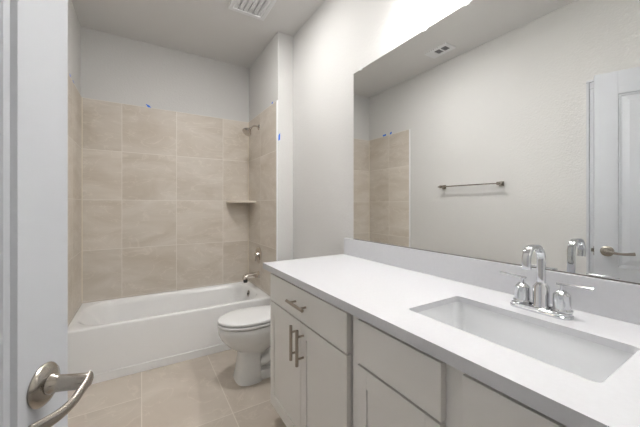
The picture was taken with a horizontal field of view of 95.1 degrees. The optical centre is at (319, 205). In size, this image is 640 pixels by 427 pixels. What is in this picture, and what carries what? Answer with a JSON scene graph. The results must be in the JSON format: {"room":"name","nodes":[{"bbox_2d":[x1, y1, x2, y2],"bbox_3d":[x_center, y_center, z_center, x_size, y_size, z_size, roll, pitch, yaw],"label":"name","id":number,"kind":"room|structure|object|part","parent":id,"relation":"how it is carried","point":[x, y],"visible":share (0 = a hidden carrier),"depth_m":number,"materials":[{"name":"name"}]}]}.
{"room":"bathroom","nodes":[
{"label":"bathroom","id":0,"kind":"room"},
{"bbox_2d":[0,0,93,426],"bbox_3d":[-0.396,0.192,0.120,0.182,2.023,0.830,0,0,-10],"label":"door","id":1,"kind":"structure","parent":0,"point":[35,380],"depth_m":0.44,"materials":[{"name":"grey paint"}]},
{"bbox_3d":[-0.395,-0.150,0.120,0.035,1.060,0.593,0,0,-10],"label":"panel","id":2,"kind":"part","parent":1,"relation":"part of","materials":[{"name":"grey paint"}]},
{"bbox_3d":[-0.365,0.283,0.423,0.018,0.025,0.122,0,0,-8],"label":"lever","id":3,"kind":"part","parent":1,"relation":"part of","materials":[{"name":"silver metal"}]},
{"bbox_3d":[-0.401,0.283,0.468,0.061,0.031,0.031,0,0,-10],"label":"handle stem","id":4,"kind":"part","parent":1,"relation":"part of","materials":[{"name":"silver metal"}]},
{"bbox_2d":[68,0,79,92],"bbox_3d":[-1.186,-0.157,0.974,0.120,2.743,3.498,0,0,-31],"label":"wall","id":5,"kind":"structure","parent":0,"point":[73,23],"depth_m":2.24,"materials":[{"name":"grey paint"}]},
{"bbox_2d":[68,73,81,325],"bbox_3d":[-1.850,-0.003,2.188,0.010,1.836,0.734,0,0,-31],"label":"tiled wall","id":6,"kind":"structure","parent":5,"relation":"attached to","point":[74,97],"depth_m":2.23,"materials":[{"name":"beige tile"}]},
{"bbox_2d":[80,26,248,121],"bbox_3d":[-1.387,-0.157,2.970,1.855,2.743,0.120,0,0,-31],"label":"wall","id":7,"kind":"structure","parent":0,"point":[113,68],"depth_m":2.80,"materials":[{"name":"grey paint"}]},
{"bbox_2d":[83,98,247,302],"bbox_3d":[-1.416,-0.003,2.877,1.448,1.836,0.010,0,0,-31],"label":"tiled wall","id":8,"kind":"structure","parent":7,"relation":"attached to","point":[158,184],"depth_m":2.79,"materials":[{"name":"beige tile"}]},
{"bbox_2d":[82,97,82,302],"bbox_3d":[-2.027,-0.045,2.494,0.006,1.751,0.006,0,0,-31],"label":"trim","id":9,"kind":"structure","parent":8,"relation":"attached to","point":[82,97],"depth_m":2.49,"materials":[{"name":"beige"}]},
{"bbox_2d":[248,122,248,279],"bbox_3d":[-0.796,-0.045,3.245,0.006,1.751,0.006,0,0,-31],"label":"trim","id":10,"kind":"structure","parent":8,"relation":"attached to","point":[248,122],"depth_m":3.24,"materials":[{"name":"beige"}]},
{"bbox_2d":[68,349,285,426],"bbox_3d":[-0.450,1.265,1.423,1.865,0.100,3.738,0,0,-31],"label":"floor","id":11,"kind":"structure","parent":0,"point":[203,391],"depth_m":1.83,"materials":[{"name":"tile"}]},
{"bbox_2d":[68,281,270,384],"bbox_3d":[-1.234,1.025,2.578,1.446,0.380,0.688,0,0,-31],"label":"bathtub","id":12,"kind":"object","parent":11,"relation":"on","point":[120,337],"visible":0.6,"depth_m":2.28,"materials":[{"name":"white ceramic"}]},
{"bbox_2d":[217,306,269,385],"bbox_3d":[-0.382,0.842,2.162,0.722,0.746,0.444,0,0,-31],"label":"toilet","id":13,"kind":"object","parent":11,"relation":"on","point":[246,331],"visible":0.37,"depth_m":1.99,"materials":[{"name":"white ceramic"}]},
{"bbox_3d":[-0.471,0.813,2.107,0.512,0.022,0.328,0,0,-31],"label":"seat","id":14,"kind":"part","parent":13,"relation":"part of","materials":[{"name":"white plastic"}]},
{"bbox_3d":[-0.473,0.789,2.107,0.505,0.022,0.324,0,0,-31],"label":"lid","id":15,"kind":"part","parent":13,"relation":"part of","materials":[{"name":"white plastic"}]},
{"bbox_3d":[-0.466,0.929,2.111,0.520,0.201,0.324,0,0,-31],"label":"bowl","id":16,"kind":"part","parent":13,"relation":"part of","materials":[{"name":"white ceramic"}]},
{"bbox_2d":[270,273,352,426],"bbox_3d":[0.122,0.780,1.467,0.600,0.870,0.742,0,0,-31],"label":"vanity cabinet","id":17,"kind":"object","parent":11,"relation":"on","point":[311,338],"visible":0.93,"depth_m":1.25,"materials":[{"name":"white paint"}]},
{"bbox_3d":[-0.172,0.806,1.470,0.020,0.563,0.360,0,0,-31],"label":"cabinet door","id":18,"kind":"part","parent":17,"relation":"part of","materials":[{"name":"white paint"}]},
{"bbox_3d":[-0.121,0.621,1.328,0.040,0.156,0.014,0,0,-31],"label":"bar pull","id":19,"kind":"part","parent":17,"relation":"part of","materials":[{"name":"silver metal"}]},
{"bbox_3d":[-0.104,0.443,1.301,0.040,0.014,0.156,0,0,-31],"label":"bar pull","id":20,"kind":"part","parent":17,"relation":"part of","materials":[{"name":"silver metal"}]},
{"bbox_3d":[-0.090,0.621,1.277,0.040,0.156,0.014,0,0,-31],"label":"bar pull","id":21,"kind":"part","parent":17,"relation":"part of","materials":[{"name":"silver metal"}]},
{"bbox_3d":[-0.083,0.447,1.323,0.020,0.142,0.705,0,0,-31],"label":"drawer","id":22,"kind":"part","parent":17,"relation":"part of","materials":[{"name":"white paint"}]},
{"bbox_3d":[0.012,0.806,1.167,0.020,0.563,0.341,0,0,-31],"label":"cabinet door","id":23,"kind":"part","parent":17,"relation":"part of","materials":[{"name":"white paint"}]},
{"bbox_3d":[-0.075,0.726,1.347,0.018,0.762,0.742,0,0,-31],"label":"frame","id":24,"kind":"part","parent":17,"relation":"part of","materials":[{"name":"white paint"}]},
{"bbox_2d":[353,315,566,426],"bbox_3d":[0.538,0.780,0.823,0.560,0.870,0.774,0,0,-31],"label":"vanity cabinet","id":25,"kind":"object","parent":11,"relation":"on","point":[396,383],"visible":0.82,"depth_m":0.76,"materials":[{"name":"white paint"}]},
{"bbox_3d":[0.213,0.806,0.837,0.020,0.563,0.318,0,0,-31],"label":"cabinet door","id":26,"kind":"part","parent":25,"relation":"part of","materials":[{"name":"white paint"}]},
{"bbox_3d":[0.324,0.726,0.693,0.018,0.762,0.774,0,0,-31],"label":"frame","id":27,"kind":"part","parent":25,"relation":"part of","materials":[{"name":"white paint"}]},
{"bbox_2d":[263,254,639,426],"bbox_3d":[0.415,0.340,1.004,0.583,0.032,1.880,0,0,-31],"label":"countertop","id":28,"kind":"structure","parent":25,"relation":"on","point":[389,298],"depth_m":0.76,"materials":[{"name":"white stone"}]},
{"bbox_2d":[417,302,632,382],"bbox_3d":[0.501,0.417,0.790,0.311,0.144,0.504,0,0,-31],"label":"sink","id":29,"kind":"object","parent":28,"relation":"in","point":[592,361],"visible":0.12,"depth_m":0.84,"materials":[{"name":"white ceramic"}]},
{"bbox_2d":[499,244,593,320],"bbox_3d":[0.648,0.221,0.881,0.128,0.206,0.244,0,0,-31],"label":"faucet","id":30,"kind":"object","parent":28,"relation":"on","point":[561,309],"visible":1,"depth_m":0.88,"materials":[{"name":"silver metal"}]},
{"bbox_3d":[0.638,0.230,0.970,0.011,0.008,0.083,0,0,-27],"label":"handle lever","id":31,"kind":"part","parent":30,"relation":"part of","materials":[{"name":"silver metal"}]},
{"bbox_3d":[0.654,0.271,0.945,0.052,0.079,0.052,0,0,-31],"label":"handle","id":32,"kind":"part","parent":30,"relation":"part of","materials":[{"name":"silver metal"}]},
{"bbox_3d":[0.648,0.214,0.881,0.126,0.192,0.050,0,0,-31],"label":"spout","id":33,"kind":"part","parent":30,"relation":"part of","materials":[{"name":"silver metal"}]},
{"bbox_3d":[0.674,0.317,0.897,0.056,0.015,0.160,0,0,-31],"label":"plate","id":34,"kind":"part","parent":30,"relation":"part of","materials":[{"name":"silver metal"}]},
{"bbox_3d":[0.708,0.271,0.856,0.052,0.079,0.052,0,0,-31],"label":"handle","id":35,"kind":"part","parent":30,"relation":"part of","materials":[{"name":"silver metal"}]},
{"bbox_3d":[0.723,0.230,0.832,0.011,0.008,0.083,0,0,-36],"label":"handle lever","id":36,"kind":"part","parent":30,"relation":"part of","materials":[{"name":"silver metal"}]},
{"bbox_2d":[72,0,324,67],"bbox_3d":[-0.450,-1.578,1.423,1.865,0.100,3.738,0,0,-31],"label":"ceiling","id":37,"kind":"structure","parent":0,"point":[204,28],"depth_m":2.44,"materials":[{"name":"white paint"}]},
{"bbox_2d":[228,0,276,20],"bbox_3d":[-0.510,-1.519,2.201,0.286,0.018,0.290,0,0,-31],"label":"exhaust fan","id":38,"kind":"object","parent":37,"relation":"attached to","point":[258,9],"visible":1,"depth_m":2.24,"materials":[{"name":"white plastic"}]},
{"bbox_2d":[234,0,270,16],"bbox_3d":[-0.510,-1.517,2.201,0.222,0.004,0.226,0,0,-31],"label":"grille","id":39,"kind":"object","parent":38,"relation":"attached to","point":[254,8],"depth_m":2.24,"materials":[{"name":"white plastic"}]},
{"bbox_2d":[249,32,292,260],"bbox_3d":[-0.517,-0.157,2.953,0.147,2.743,0.814,0,0,-31],"label":"wall","id":40,"kind":"structure","parent":0,"point":[271,73],"depth_m":2.62,"materials":[{"name":"grey paint"}]},
{"bbox_2d":[248,101,275,295],"bbox_3d":[-0.588,-0.003,2.919,0.010,1.836,0.798,0,0,-31],"label":"tiled wall","id":41,"kind":"structure","parent":40,"relation":"attached to","point":[262,142],"depth_m":2.87,"materials":[{"name":"beige tile"}]},
{"bbox_2d":[226,201,255,202],"bbox_3d":[-0.833,-0.038,3.076,0.245,0.021,0.255,0,0,-31],"label":"corner shelf","id":42,"kind":"object","parent":41,"relation":"attached to","point":[226,201],"visible":1,"depth_m":3.00,"materials":[{"name":"stone"}]},
{"bbox_2d":[242,271,259,282],"bbox_3d":[-0.691,0.713,2.919,0.167,0.100,0.074,0,0,-31],"label":"tub spout","id":43,"kind":"object","parent":41,"relation":"attached to","point":[246,277],"visible":1,"depth_m":2.90,"materials":[{"name":"silver metal"}]},
{"bbox_2d":[242,124,259,136],"bbox_3d":[-0.686,-0.752,2.911,0.170,0.136,0.097,0,0,-31],"label":"shower","id":44,"kind":"object","parent":41,"relation":"attached to","point":[247,131],"visible":1,"depth_m":2.89,"materials":[{"name":"silver metal"}]},
{"bbox_2d":[254,246,261,262],"bbox_3d":[-0.640,0.500,2.950,0.048,0.172,0.172,0,0,-31],"label":"shower valve","id":45,"kind":"object","parent":41,"relation":"attached to","point":[258,255],"visible":1,"depth_m":2.93,"materials":[{"name":"silver metal"}]},
{"bbox_2d":[276,100,277,260],"bbox_3d":[-0.378,0.146,2.572,0.012,2.138,0.014,0,0,-31],"label":"trim","id":46,"kind":"structure","parent":40,"relation":"attached to","point":[276,100],"depth_m":2.57,"materials":[{"name":"white paint"}]},
{"bbox_2d":[293,0,471,258],"bbox_3d":[0.295,-0.157,1.877,0.120,2.743,3.498,0,0,-31],"label":"wall","id":47,"kind":"structure","parent":0,"point":[341,38],"depth_m":2.10,"materials":[{"name":"grey paint"}]},
{"bbox_2d":[344,238,639,324],"bbox_3d":[0.656,0.271,1.150,0.020,0.107,1.880,0,0,-31],"label":"backsplash","id":48,"kind":"structure","parent":47,"relation":"attached to","point":[617,300],"depth_m":1.09,"materials":[{"name":"white stone"}]},
{"bbox_2d":[354,0,639,284],"bbox_3d":[0.682,-0.318,1.117,0.009,1.068,1.790,0,0,-31],"label":"wall mirror","id":49,"kind":"object","parent":47,"relation":"attached to","point":[500,128],"visible":1,"depth_m":1.08,"materials":[{"name":"silver mirror"}]}
]}

